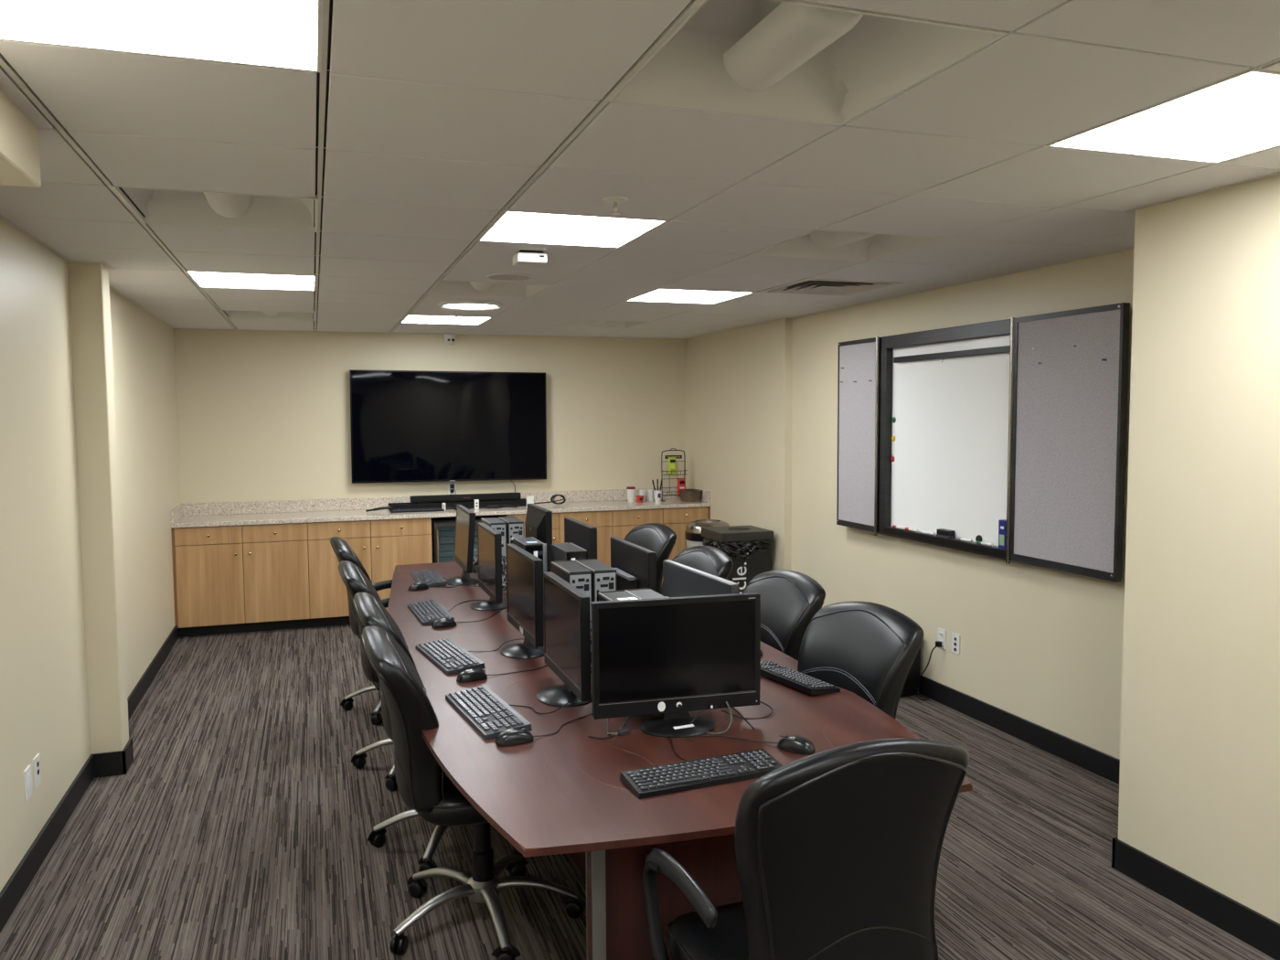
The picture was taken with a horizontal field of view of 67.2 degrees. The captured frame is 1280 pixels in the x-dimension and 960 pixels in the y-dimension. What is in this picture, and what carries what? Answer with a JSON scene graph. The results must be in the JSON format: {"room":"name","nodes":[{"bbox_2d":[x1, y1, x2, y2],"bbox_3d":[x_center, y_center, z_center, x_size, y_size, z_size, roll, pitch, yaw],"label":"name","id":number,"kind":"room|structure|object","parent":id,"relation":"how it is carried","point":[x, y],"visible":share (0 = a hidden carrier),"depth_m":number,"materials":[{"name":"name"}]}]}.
{"room":"computer lab","nodes":[
{"label":"computer lab","id":0,"kind":"room"},
{"bbox_2d":[0,89,41,187],"bbox_3d":[-0.826,-0.643,-0.214,0.432,0.191,5.320,-2,4,-19],"label":"wall","id":1,"kind":"structure","parent":0,"point":[19,144],"depth_m":2.22,"materials":[{"name":"beige paint"}]},
{"bbox_2d":[0,171,1279,339],"bbox_3d":[0.166,-0.930,3.157,4.445,0.015,11.089,-2,4,-19],"label":"trim","id":2,"kind":"structure","parent":1,"relation":"attached to","point":[2,218],"depth_m":4.50,"materials":[{"name":"white"}]},
{"bbox_2d":[0,219,180,892],"bbox_3d":[-1.988,0.232,2.502,0.120,2.593,11.089,-2,4,-19],"label":"wall","id":3,"kind":"structure","parent":0,"point":[44,698],"depth_m":4.00,"materials":[{"name":"beige paint"}]},
{"bbox_2d":[23,764,31,801],"bbox_3d":[-2.244,1.112,3.537,0.008,0.114,0.070,-2,4,-19],"label":"wall outlet","id":4,"kind":"object","parent":3,"relation":"attached to","point":[27,772],"visible":1,"depth_m":3.52,"materials":[{"name":"white plastic"}]},
{"bbox_2d":[32,753,41,789],"bbox_3d":[-2.283,1.102,3.651,0.008,0.114,0.070,-2,4,-19],"label":"outlet","id":5,"kind":"object","parent":3,"relation":"attached to","point":[37,760],"visible":1,"depth_m":3.64,"materials":[{"name":"white plastic"}]},
{"bbox_2d":[0,754,94,932],"bbox_3d":[-1.356,1.578,0.947,0.017,0.112,7.575,-2,4,-19],"label":"baseboard","id":6,"kind":"structure","parent":3,"relation":"attached to","point":[14,890],"depth_m":3.67,"materials":[{"name":"black rubber"}]},
{"bbox_2d":[127,625,179,721],"bbox_3d":[-3.091,1.240,6.052,0.017,0.112,2.880,-2,4,-19],"label":"baseboard","id":7,"kind":"structure","parent":3,"relation":"attached to","point":[133,699],"depth_m":6.13,"materials":[{"name":"black rubber"}]},
{"bbox_2d":[170,527,178,628],"bbox_3d":[-3.604,0.724,7.541,0.016,0.765,0.569,-2,4,-19],"label":"trim","id":8,"kind":"structure","parent":3,"relation":"attached to","point":[172,529],"depth_m":7.27,"materials":[{"name":"brown wood"}]},
{"bbox_2d":[68,262,128,754],"bbox_3d":[-2.558,0.171,4.546,0.153,2.443,0.175,-2,4,-19],"label":"wall column","id":9,"kind":"structure","parent":0,"point":[89,282],"depth_m":4.48,"materials":[{"name":"beige paint"}]},
{"bbox_2d":[90,737,133,778],"bbox_3d":[-2.537,1.334,4.630,0.150,0.112,0.199,-2,4,-19],"label":"baseboard","id":10,"kind":"structure","parent":9,"relation":"attached to","point":[111,763],"depth_m":4.54,"materials":[{"name":"black rubber"}]},
{"bbox_2d":[173,328,686,503],"bbox_3d":[-1.627,-0.182,8.528,4.745,2.593,0.120,-2,4,-19],"label":"wall","id":11,"kind":"structure","parent":0,"point":[263,415],"depth_m":8.18,"materials":[{"name":"beige paint"}]},
{"bbox_2d":[182,487,680,516],"bbox_3d":[-1.630,0.180,8.477,4.383,0.100,0.019,-2,4,-19],"label":"backsplash","id":12,"kind":"structure","parent":11,"relation":"attached to","point":[363,503],"depth_m":8.15,"materials":[{"name":"stone"}]},
{"bbox_2d":[349,369,546,492],"bbox_3d":[-1.646,-0.360,8.403,1.680,1.169,0.082,-1,4,-19],"label":"television","id":13,"kind":"object","parent":11,"relation":"attached to","point":[406,425],"visible":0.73,"depth_m":8.35,"materials":[{"name":"black plastic"}]},
{"bbox_2d":[0,624,1275,959],"bbox_3d":[0.182,1.491,3.323,4.845,0.060,11.489,-2,4,-19],"label":"floor","id":14,"kind":"structure","parent":0,"point":[240,821],"depth_m":3.71,"materials":[{"name":"carpet"}]},
{"bbox_2d":[173,524,245,628],"bbox_3d":[-3.368,0.718,7.610,0.473,0.765,0.605,-2,4,-19],"label":"base cabinet","id":15,"kind":"object","parent":14,"relation":"on","point":[209,572],"visible":0.99,"depth_m":7.35,"materials":[{"name":"brown wood"}]},
{"bbox_2d":[179,616,350,637],"bbox_3d":[-1.485,1.099,8.128,4.385,0.090,0.050,-2,4,-19],"label":"baseboard","id":16,"kind":"structure","parent":15,"relation":"attached to","point":[340,620],"depth_m":7.60,"materials":[{"name":"black rubber"}]},
{"bbox_2d":[170,487,710,528],"bbox_3d":[-1.537,0.214,8.204,4.383,0.132,0.598,-2,4,-19],"label":"countertop","id":17,"kind":"structure","parent":15,"relation":"on","point":[194,515],"depth_m":8.05,"materials":[{"name":"stone"}]},
{"bbox_2d":[390,507,444,512],"bbox_3d":[-1.856,0.252,8.036,0.430,0.021,0.120,-2,4,-18],"label":"keyboard","id":18,"kind":"object","parent":17,"relation":"on","point":[432,509],"visible":1,"depth_m":7.99,"materials":[{"name":"black plastic"}]},
{"bbox_2d":[388,498,526,511],"bbox_3d":[-1.537,0.213,8.336,1.230,0.054,0.172,-2,4,-19],"label":"tray","id":19,"kind":"object","parent":17,"relation":"on","point":[521,502],"visible":0.56,"depth_m":8.28,"materials":[{"name":"black plastic"}]},
{"bbox_2d":[409,492,521,503],"bbox_3d":[-1.502,0.155,8.327,0.944,0.062,0.074,-2,4,-19],"label":"soundbar","id":20,"kind":"object","parent":19,"relation":"on","point":[421,499],"visible":1,"depth_m":8.29,"materials":[{"name":"black plastic"}]},
{"bbox_2d":[661,448,686,501],"bbox_3d":[0.318,-0.051,8.871,0.237,0.483,0.100,-2,4,-19],"label":"wire rack","id":21,"kind":"object","parent":17,"relation":"on","point":[666,456],"visible":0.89,"depth_m":8.87,"materials":[{"name":"black metal"}]},
{"bbox_2d":[679,489,702,501],"bbox_3d":[0.464,0.141,8.817,0.174,0.105,0.229,-2,4,-23],"label":"wicker basket","id":22,"kind":"object","parent":17,"relation":"on","point":[688,495],"visible":1,"depth_m":8.73,"materials":[{"name":"black wicker"}]},
{"bbox_2d":[242,522,309,623],"bbox_3d":[-2.919,0.704,7.762,0.474,0.765,0.605,-2,4,-19],"label":"base cabinet","id":23,"kind":"object","parent":14,"relation":"on","point":[276,567],"visible":0.99,"depth_m":7.50,"materials":[{"name":"brown wood"}]},
{"bbox_2d":[307,520,372,618],"bbox_3d":[-2.468,0.691,7.914,0.476,0.765,0.605,-2,4,-19],"label":"base cabinet","id":24,"kind":"object","parent":14,"relation":"on","point":[327,591],"visible":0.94,"depth_m":7.63,"materials":[{"name":"brown wood"}]},
{"bbox_2d":[330,536,392,725],"bbox_3d":[-1.432,0.814,5.535,0.674,1.010,0.650,-1,4,-5],"label":"office chair","id":25,"kind":"object","parent":14,"relation":"on","point":[343,551],"visible":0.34,"depth_m":5.30,"materials":[{"name":"black leather"}]},
{"bbox_2d":[338,560,397,790],"bbox_3d":[-1.097,0.875,4.618,0.676,1.010,0.650,-1,4,-3],"label":"office chair","id":26,"kind":"object","parent":14,"relation":"on","point":[353,577],"visible":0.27,"depth_m":4.38,"materials":[{"name":"black leather"}]},
{"bbox_2d":[370,517,432,610],"bbox_3d":[-2.014,0.678,8.068,0.481,0.765,0.605,-2,4,-19],"label":"base cabinet","id":27,"kind":"object","parent":14,"relation":"on","point":[403,541],"visible":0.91,"depth_m":7.79,"materials":[{"name":"brown wood"}]},
{"bbox_2d":[352,592,522,878],"bbox_3d":[-0.780,0.929,3.792,0.665,1.010,0.649,-1,4,-7],"label":"office chair","id":28,"kind":"object","parent":14,"relation":"on","point":[370,611],"visible":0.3,"depth_m":3.58,"materials":[{"name":"black leather"}]},
{"bbox_2d":[431,514,500,563],"bbox_3d":[-1.489,0.715,8.239,0.590,0.800,0.590,-2,4,-19],"label":"beverage cooler","id":29,"kind":"object","parent":14,"relation":"on","point":[442,528],"visible":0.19,"depth_m":7.93,"materials":[{"name":"black glass"}]},
{"bbox_2d":[361,625,586,959],"bbox_3d":[-0.537,0.971,3.160,0.696,1.010,0.614,-2,4,-22],"label":"office chair","id":30,"kind":"object","parent":14,"relation":"on","point":[422,784],"visible":0.7,"depth_m":2.96,"materials":[{"name":"black leather"}]},
{"bbox_2d":[498,512,559,543],"bbox_3d":[-0.986,0.647,8.415,0.449,0.765,0.605,-2,4,-19],"label":"base cabinet","id":31,"kind":"object","parent":14,"relation":"on","point":[555,516],"visible":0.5,"depth_m":8.20,"materials":[{"name":"brown wood"}]},
{"bbox_2d":[558,510,612,566],"bbox_3d":[-0.548,0.634,8.563,0.472,0.765,0.605,-2,4,-19],"label":"base cabinet","id":32,"kind":"object","parent":14,"relation":"on","point":[602,520],"visible":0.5,"depth_m":8.33,"materials":[{"name":"brown wood"}]},
{"bbox_2d":[611,508,662,586],"bbox_3d":[-0.103,0.621,8.713,0.467,0.765,0.605,-2,4,-19],"label":"base cabinet","id":33,"kind":"object","parent":14,"relation":"on","point":[624,521],"visible":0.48,"depth_m":8.41,"materials":[{"name":"brown wood"}]},
{"bbox_2d":[624,522,676,593],"bbox_3d":[-0.149,0.786,5.821,0.698,1.010,0.637,-2,4,-20],"label":"office chair","id":34,"kind":"object","parent":14,"relation":"on","point":[660,538],"visible":0.19,"depth_m":5.81,"materials":[{"name":"black leather"}]},
{"bbox_2d":[387,560,972,959],"bbox_3d":[-0.361,1.027,4.301,1.470,0.740,4.294,-2,4,-19],"label":"conference table","id":35,"kind":"object","parent":14,"relation":"on","point":[563,792],"visible":0.58,"depth_m":2.63,"materials":[{"name":"brown wood"}]},
{"bbox_2d":[410,569,479,586],"bbox_3d":[-1.173,0.566,5.480,0.280,0.029,0.639,-3,5,-38],"label":"keyboard","id":36,"kind":"object","parent":35,"relation":"on","point":[431,578],"visible":0.97,"depth_m":5.49,"materials":[{"name":"grey plastic"}]},
{"bbox_2d":[407,599,485,625],"bbox_3d":[-0.854,0.620,4.660,0.470,0.029,0.484,-2,4,-22],"label":"keyboard","id":37,"kind":"object","parent":35,"relation":"on","point":[426,613],"visible":0.96,"depth_m":4.56,"materials":[{"name":"grey plastic"}]},
{"bbox_2d":[445,504,478,586],"bbox_3d":[-1.015,0.371,5.462,0.193,0.419,0.510,-2,4,-19],"label":"monitor","id":38,"kind":"object","parent":35,"relation":"on","point":[465,518],"visible":0.96,"depth_m":5.39,"materials":[{"name":"black plastic"}]},
{"bbox_2d":[415,638,522,674],"bbox_3d":[-0.577,0.672,3.840,0.523,0.036,0.460,-2,4,-27],"label":"keyboard","id":39,"kind":"object","parent":35,"relation":"on","point":[447,655],"visible":0.94,"depth_m":3.71,"materials":[{"name":"grey plastic"}]},
{"bbox_2d":[431,607,507,628],"bbox_3d":[-0.755,0.627,4.491,0.101,0.039,0.522,2,5,34],"label":"computer mouse","id":40,"kind":"object","parent":35,"relation":"on","point":[441,623],"visible":1,"depth_m":4.31,"materials":[{"name":"black plastic"}]},
{"bbox_2d":[469,522,507,610],"bbox_3d":[-0.745,0.431,4.763,0.193,0.391,0.510,-2,4,-19],"label":"monitor","id":41,"kind":"object","parent":35,"relation":"on","point":[489,540],"visible":0.95,"depth_m":4.69,"materials":[{"name":"black plastic"}]},
{"bbox_2d":[480,517,506,579],"bbox_3d":[-0.845,0.401,5.587,0.097,0.339,0.317,-2,4,-19],"label":"computer tower","id":42,"kind":"object","parent":35,"relation":"on","point":[498,525],"visible":0.17,"depth_m":5.46,"materials":[{"name":"grey metal"}]},
{"bbox_2d":[456,665,546,682],"bbox_3d":[-0.470,0.689,3.551,0.444,0.038,0.063,-3,5,-37],"label":"computer mouse","id":43,"kind":"object","parent":35,"relation":"on","point":[470,675],"visible":0.94,"depth_m":3.43,"materials":[{"name":"black plastic"}]},
{"bbox_2d":[445,685,575,739],"bbox_3d":[-0.330,0.719,3.126,0.497,0.036,0.460,-2,4,-26],"label":"keyboard","id":44,"kind":"object","parent":35,"relation":"on","point":[485,711],"visible":0.98,"depth_m":3.01,"materials":[{"name":"grey plastic"}]},
{"bbox_2d":[498,516,524,543],"bbox_3d":[-0.749,0.398,5.630,0.097,0.339,0.317,-2,4,-19],"label":"computer tower","id":45,"kind":"object","parent":35,"relation":"on","point":[515,527],"visible":0.23,"depth_m":5.49,"materials":[{"name":"grey metal"}]},
{"bbox_2d":[500,543,543,659],"bbox_3d":[-0.464,0.485,3.841,0.193,0.405,0.510,-2,4,-20],"label":"monitor","id":46,"kind":"object","parent":35,"relation":"on","point":[524,570],"visible":0.95,"depth_m":3.77,"materials":[{"name":"black plastic"}]},
{"bbox_2d":[512,536,546,615],"bbox_3d":[-0.535,0.461,4.664,0.101,0.342,0.318,-2,4,-19],"label":"computer tower","id":47,"kind":"object","parent":35,"relation":"on","point":[531,545],"visible":0.23,"depth_m":4.52,"materials":[{"name":"grey"}]},
{"bbox_2d":[524,503,552,572],"bbox_3d":[-0.605,0.359,5.812,0.193,0.390,0.530,-2,4,-19],"label":"monitor","id":48,"kind":"object","parent":35,"relation":"on","point":[538,520],"visible":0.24,"depth_m":5.62,"materials":[{"name":"black plastic"}]},
{"bbox_2d":[495,712,592,746],"bbox_3d":[-0.247,0.730,2.932,0.084,0.038,0.472,3,5,39],"label":"computer mouse","id":49,"kind":"object","parent":35,"relation":"on","point":[513,736],"visible":0.96,"depth_m":2.77,"materials":[{"name":"black plastic"}]},
{"bbox_2d":[536,571,592,706],"bbox_3d":[-0.250,0.536,3.222,0.193,0.385,0.510,-2,4,-19],"label":"monitor","id":50,"kind":"object","parent":35,"relation":"on","point":[566,608],"visible":0.98,"depth_m":3.15,"materials":[{"name":"black plastic"}]},
{"bbox_2d":[551,543,587,561],"bbox_3d":[-0.328,0.476,4.439,0.097,0.339,0.318,-2,4,-19],"label":"computer tower","id":51,"kind":"object","parent":35,"relation":"on","point":[561,551],"visible":0.15,"depth_m":4.36,"materials":[{"name":"grey metal"}]},
{"bbox_2d":[550,560,592,651],"bbox_3d":[-0.275,0.514,3.878,0.097,0.339,0.317,-2,4,-19],"label":"computer tower","id":52,"kind":"object","parent":35,"relation":"on","point":[577,575],"visible":0.2,"depth_m":3.75,"materials":[{"name":"grey metal"}]},
{"bbox_2d":[564,517,597,559],"bbox_3d":[-0.309,0.413,4.985,0.193,0.392,0.530,-2,4,-19],"label":"monitor","id":53,"kind":"object","parent":35,"relation":"on","point":[581,534],"visible":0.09,"depth_m":4.87,"materials":[{"name":"black plastic"}]},
{"bbox_2d":[574,558,616,601],"bbox_3d":[-0.180,0.512,3.910,0.097,0.339,0.317,-2,4,-19],"label":"computer tower","id":54,"kind":"object","parent":35,"relation":"on","point":[603,577],"visible":0.23,"depth_m":3.77,"materials":[{"name":"grey metal"}]},
{"bbox_2d":[597,589,637,601],"bbox_3d":[-0.052,0.560,3.185,0.097,0.339,0.317,-2,4,-19],"label":"computer tower","id":55,"kind":"object","parent":35,"relation":"on","point":[611,595],"visible":0.07,"depth_m":3.24,"materials":[{"name":"grey"}]},
{"bbox_2d":[610,536,656,591],"bbox_3d":[-0.032,0.469,4.172,0.193,0.386,0.530,-2,4,-19],"label":"monitor","id":56,"kind":"object","parent":35,"relation":"on","point":[634,565],"visible":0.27,"depth_m":4.08,"materials":[{"name":"black plastic"}]},
{"bbox_2d":[623,587,666,598],"bbox_3d":[0.038,0.557,3.221,0.097,0.339,0.317,-2,4,-19],"label":"computer tower","id":57,"kind":"object","parent":35,"relation":"on","point":[646,592],"visible":0.07,"depth_m":3.27,"materials":[{"name":"grey metal"}]},
{"bbox_2d":[590,592,760,737],"bbox_3d":[0.113,0.550,2.902,0.522,0.396,0.193,-1,4,-15],"label":"monitor","id":58,"kind":"object","parent":35,"relation":"on","point":[671,657],"visible":1,"depth_m":2.88,"materials":[{"name":"black plastic"}]},
{"bbox_2d":[662,559,739,597],"bbox_3d":[0.207,0.516,3.389,0.218,0.396,0.560,-2,4,-22],"label":"monitor","id":59,"kind":"object","parent":35,"relation":"on","point":[679,580],"visible":0.15,"depth_m":3.40,"materials":[{"name":"black plastic"}]},
{"bbox_2d":[619,735,783,799],"bbox_3d":[0.053,0.743,2.777,0.425,0.030,0.705,-2,4,-23],"label":"keyboard","id":60,"kind":"object","parent":35,"relation":"on","point":[666,779],"visible":0.98,"depth_m":2.49,"materials":[{"name":"black plastic"}]},
{"bbox_2d":[690,709,815,754],"bbox_3d":[0.267,0.732,2.852,0.229,0.041,0.526,-3,5,-31],"label":"computer mouse","id":61,"kind":"object","parent":35,"relation":"on","point":[795,743],"visible":0.94,"depth_m":2.70,"materials":[{"name":"black plastic"}]},
{"bbox_2d":[760,660,840,694],"bbox_3d":[0.432,0.699,3.381,0.338,0.030,0.425,-2,4,-28],"label":"keyboard","id":62,"kind":"object","parent":35,"relation":"on","point":[806,684],"visible":0.9,"depth_m":3.35,"materials":[{"name":"black plastic"}]},
{"bbox_2d":[662,506,708,560],"bbox_3d":[0.324,0.608,8.858,0.433,0.765,0.605,-2,4,-19],"label":"base cabinet","id":63,"kind":"object","parent":14,"relation":"on","point":[677,518],"visible":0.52,"depth_m":8.57,"materials":[{"name":"brown wood"}]},
{"bbox_2d":[660,545,733,595],"bbox_3d":[0.058,0.853,4.832,0.712,1.010,0.657,-2,4,-26],"label":"office chair","id":64,"kind":"object","parent":14,"relation":"on","point":[713,560],"visible":0.12,"depth_m":4.81,"materials":[{"name":"black leather"}]},
{"bbox_2d":[684,519,729,548],"bbox_3d":[0.577,0.735,8.143,0.392,0.786,0.392,-2,4,-19],"label":"waste bin","id":65,"kind":"object","parent":14,"relation":"on","point":[693,536],"visible":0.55,"depth_m":8.00,"materials":[{"name":"grey metal"}]},
{"bbox_2d":[701,525,773,593],"bbox_3d":[0.753,0.773,7.501,0.469,0.794,0.438,-2,4,-19],"label":"recycling bin","id":66,"kind":"object","parent":14,"relation":"on","point":[748,548],"visible":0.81,"depth_m":7.32,"materials":[{"name":"black plastic"}]},
{"bbox_2d":[742,569,825,661],"bbox_3d":[0.395,0.907,4.006,0.698,1.010,0.664,-2,4,-26],"label":"office chair","id":67,"kind":"object","parent":14,"relation":"on","point":[790,600],"visible":0.17,"depth_m":3.98,"materials":[{"name":"black leather"}]},
{"bbox_2d":[642,737,969,959],"bbox_3d":[0.361,1.013,2.101,0.653,1.058,0.611,-2,4,-22],"label":"office chair","id":68,"kind":"object","parent":14,"relation":"on","point":[837,849],"visible":1,"depth_m":1.86,"materials":[{"name":"black leather"}]},
{"bbox_2d":[797,601,923,719],"bbox_3d":[0.551,0.956,3.298,0.692,1.005,0.637,-3,5,-31],"label":"office chair","id":69,"kind":"object","parent":14,"relation":"on","point":[868,650],"visible":0.19,"depth_m":3.31,"materials":[{"name":"black leather"}]},
{"bbox_2d":[900,647,920,697],"bbox_3d":[1.518,1.086,5.861,0.206,0.385,0.341,-2,4,-19],"label":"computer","id":70,"kind":"object","parent":14,"relation":"on","point":[911,686],"visible":0.12,"depth_m":5.72,"materials":[{"name":"black plastic"}]},
{"bbox_2d":[0,0,1279,338],"bbox_3d":[0.193,-0.930,3.078,4.481,0.019,11.292,-2,4,-19],"label":"ceiling","id":71,"kind":"structure","parent":0,"point":[440,112],"depth_m":2.72,"materials":[{"name":"tile"}]},
{"bbox_2d":[0,0,323,72],"bbox_3d":[-0.845,-0.828,1.604,0.602,0.031,0.602,-2,4,-19],"label":"recessed light","id":72,"kind":"object","parent":71,"relation":"in","point":[279,34],"visible":1,"depth_m":1.76,"materials":[{"name":"white plastic"}]},
{"bbox_2d":[110,181,318,232],"bbox_3d":[-1.433,-0.995,3.329,0.602,0.135,0.602,-2,4,-19],"label":"recessed light","id":73,"kind":"object","parent":71,"relation":"in","point":[159,206],"visible":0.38,"depth_m":3.53,"materials":[{"name":"white plastic"}]},
{"bbox_2d":[203,192,250,217],"bbox_3d":[-1.433,-0.984,3.329,0.146,0.090,0.410,-2,4,-19],"label":"basket","id":74,"kind":"object","parent":73,"relation":"on","point":[226,205],"depth_m":3.32,"materials":[{"name":"white metal"}]},
{"bbox_2d":[185,268,316,290],"bbox_3d":[-2.020,-1.056,5.060,0.602,0.031,0.602,-2,4,-19],"label":"recessed light","id":75,"kind":"object","parent":71,"relation":"in","point":[202,279],"visible":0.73,"depth_m":5.06,"materials":[{"name":"white plastic"}]},
{"bbox_2d":[219,308,315,320],"bbox_3d":[-2.607,-1.224,6.785,0.602,0.135,0.602,-2,4,-19],"label":"recessed light","id":76,"kind":"object","parent":71,"relation":"in","point":[232,314],"visible":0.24,"depth_m":7.02,"materials":[{"name":"white plastic"}]},
{"bbox_2d":[400,314,491,324],"bbox_3d":[-1.452,-1.205,7.179,0.602,0.031,0.602,-2,4,-19],"label":"recessed light","id":77,"kind":"object","parent":71,"relation":"in","point":[409,319],"visible":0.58,"depth_m":7.21,"materials":[{"name":"white plastic"}]},
{"bbox_2d":[437,298,502,310],"bbox_3d":[-1.072,-1.105,6.096,0.410,0.029,0.410,-2,4,-19],"label":"recessed light","id":78,"kind":"object","parent":71,"relation":"in","point":[472,304],"visible":1,"depth_m":6.00,"materials":[{"name":"white plastic"}]},
{"bbox_2d":[444,303,496,309],"bbox_3d":[-1.072,-1.103,6.096,0.328,0.024,0.328,-2,4,-19],"label":"diffuser","id":79,"kind":"object","parent":78,"relation":"attached to","point":[446,305],"depth_m":6.06,"materials":[{"name":"white plastic"}]},
{"bbox_2d":[426,279,551,298],"bbox_3d":[-0.865,-1.143,5.447,0.602,0.135,0.602,-2,4,-19],"label":"recessed light","id":80,"kind":"object","parent":71,"relation":"in","point":[442,287],"visible":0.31,"depth_m":5.67,"materials":[{"name":"white plastic"}]},
{"bbox_2d":[469,281,496,290],"bbox_3d":[-0.865,-1.133,5.448,0.146,0.090,0.410,-2,4,-19],"label":"basket","id":81,"kind":"object","parent":80,"relation":"on","point":[480,286],"depth_m":5.46,"materials":[{"name":"white"}]},
{"bbox_2d":[486,272,533,280],"bbox_3d":[-0.666,-1.035,4.916,0.236,0.012,0.236,-2,4,-19],"label":"ceiling speaker","id":82,"kind":"object","parent":71,"relation":"attached to","point":[502,276],"visible":1,"depth_m":4.87,"materials":[{"name":"white plastic"}]},
{"bbox_2d":[512,249,547,266],"bbox_3d":[-0.480,-0.967,4.200,0.130,0.053,0.120,-2,4,-19],"label":"ceiling sensor","id":83,"kind":"object","parent":71,"relation":"attached to","point":[522,258],"visible":1,"depth_m":4.15,"materials":[{"name":"white plastic"}]},
{"bbox_2d":[478,209,668,247],"bbox_3d":[-0.278,-0.976,3.722,0.602,0.031,0.602,-2,4,-19],"label":"recessed light","id":84,"kind":"object","parent":71,"relation":"in","point":[512,226],"visible":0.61,"depth_m":3.71,"materials":[{"name":"white plastic"}]},
{"bbox_2d":[0,0,1257,332],"bbox_3d":[0.166,-0.930,3.157,4.445,0.007,11.089,-2,4,-19],"label":"grid","id":85,"kind":"object","parent":71,"relation":"attached to","point":[694,4],"visible":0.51,"depth_m":2.42,"materials":[{"name":"white metal"}]},
{"bbox_2d":[625,288,753,303],"bbox_3d":[0.290,-1.125,5.841,0.602,0.031,0.602,-2,4,-19],"label":"recessed light","id":86,"kind":"object","parent":71,"relation":"in","point":[662,295],"visible":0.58,"depth_m":5.85,"materials":[{"name":"white plastic"}]},
{"bbox_2d":[608,0,1008,125],"bbox_3d":[0.309,-0.915,1.991,0.602,0.135,0.602,-2,4,-19],"label":"recessed light","id":87,"kind":"object","parent":71,"relation":"in","point":[786,59],"visible":0.85,"depth_m":2.13,"materials":[{"name":"white metal"}]},
{"bbox_2d":[723,2,863,91],"bbox_3d":[0.309,-0.904,1.991,0.146,0.090,0.410,-2,4,-19],"label":"tube","id":88,"kind":"object","parent":87,"relation":"on","point":[790,35],"depth_m":1.94,"materials":[{"name":"white metal"}]},
{"bbox_2d":[756,277,904,296],"bbox_3d":[1.063,-1.118,5.459,0.602,0.063,0.602,-2,4,-19],"label":"ceiling vent","id":89,"kind":"object","parent":71,"relation":"in","point":[824,286],"visible":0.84,"depth_m":5.48,"materials":[{"name":"silver metal"}]},
{"bbox_2d":[750,228,948,260],"bbox_3d":[0.877,-1.063,4.109,0.602,0.135,0.602,-2,4,-19],"label":"recessed light","id":90,"kind":"object","parent":71,"relation":"in","point":[816,243],"visible":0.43,"depth_m":4.31,"materials":[{"name":"white plastic"}]},
{"bbox_2d":[810,230,874,250],"bbox_3d":[0.877,-1.053,4.110,0.146,0.090,0.410,-2,4,-19],"label":"basket","id":91,"kind":"object","parent":90,"relation":"on","point":[823,240],"depth_m":4.12,"materials":[{"name":"white metal"}]},
{"bbox_2d":[1045,66,1279,163],"bbox_3d":[1.464,-0.896,2.384,0.602,0.031,0.602,-2,4,-19],"label":"recessed light","id":92,"kind":"object","parent":71,"relation":"in","point":[1236,115],"visible":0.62,"depth_m":2.42,"materials":[{"name":"white plastic"}]},
{"bbox_2d":[685,318,792,571],"bbox_3d":[0.850,-0.179,8.238,0.180,2.593,2.019,-2,4,-19],"label":"wall","id":93,"kind":"structure","parent":0,"point":[739,380],"depth_m":7.90,"materials":[{"name":"beige paint"}]},
{"bbox_2d":[791,248,1134,759],"bbox_3d":[1.830,0.005,5.449,0.120,2.593,3.905,-2,4,-19],"label":"wall","id":94,"kind":"structure","parent":0,"point":[1042,646],"depth_m":5.26,"materials":[{"name":"beige paint"}]},
{"bbox_2d":[836,302,1130,582],"bbox_3d":[1.742,-0.226,5.343,0.098,1.241,2.390,-2,4,-19],"label":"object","id":95,"kind":"object","parent":94,"relation":"attached to","point":[985,432],"visible":0.99,"depth_m":5.02,"materials":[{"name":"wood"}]},
{"bbox_2d":[883,526,1005,558],"bbox_3d":[1.722,0.345,5.456,0.059,0.042,1.145,-2,4,-19],"label":"tray","id":96,"kind":"object","parent":95,"relation":"on","point":[994,551],"depth_m":5.37,"materials":[{"name":"black plastic"}]},
{"bbox_2d":[998,519,1006,549],"bbox_3d":[1.880,0.281,4.963,0.041,0.150,0.056,-2,4,-19],"label":"box","id":97,"kind":"object","parent":95,"relation":"on","point":[1002,523],"visible":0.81,"depth_m":4.95,"materials":[{"name":"blue plastic"}]},
{"bbox_2d":[919,675,1119,784],"bbox_3d":[1.762,1.242,5.561,0.017,0.112,3.805,-2,4,-19],"label":"baseboard","id":98,"kind":"structure","parent":94,"relation":"attached to","point":[1103,764],"depth_m":4.91,"materials":[{"name":"black rubber"}]},
{"bbox_2d":[1118,174,1279,923],"bbox_3d":[2.963,0.295,1.107,0.769,2.593,5.265,-2,4,-19],"label":"wall","id":99,"kind":"structure","parent":0,"point":[1200,773],"depth_m":3.16,"materials":[{"name":"beige paint"}]},
{"bbox_2d":[1111,837,1279,959],"bbox_3d":[2.906,1.534,1.176,0.661,0.112,5.277,-2,4,-19],"label":"baseboard","id":100,"kind":"structure","parent":99,"relation":"attached to","point":[1242,922],"depth_m":3.21,"materials":[{"name":"black rubber"}]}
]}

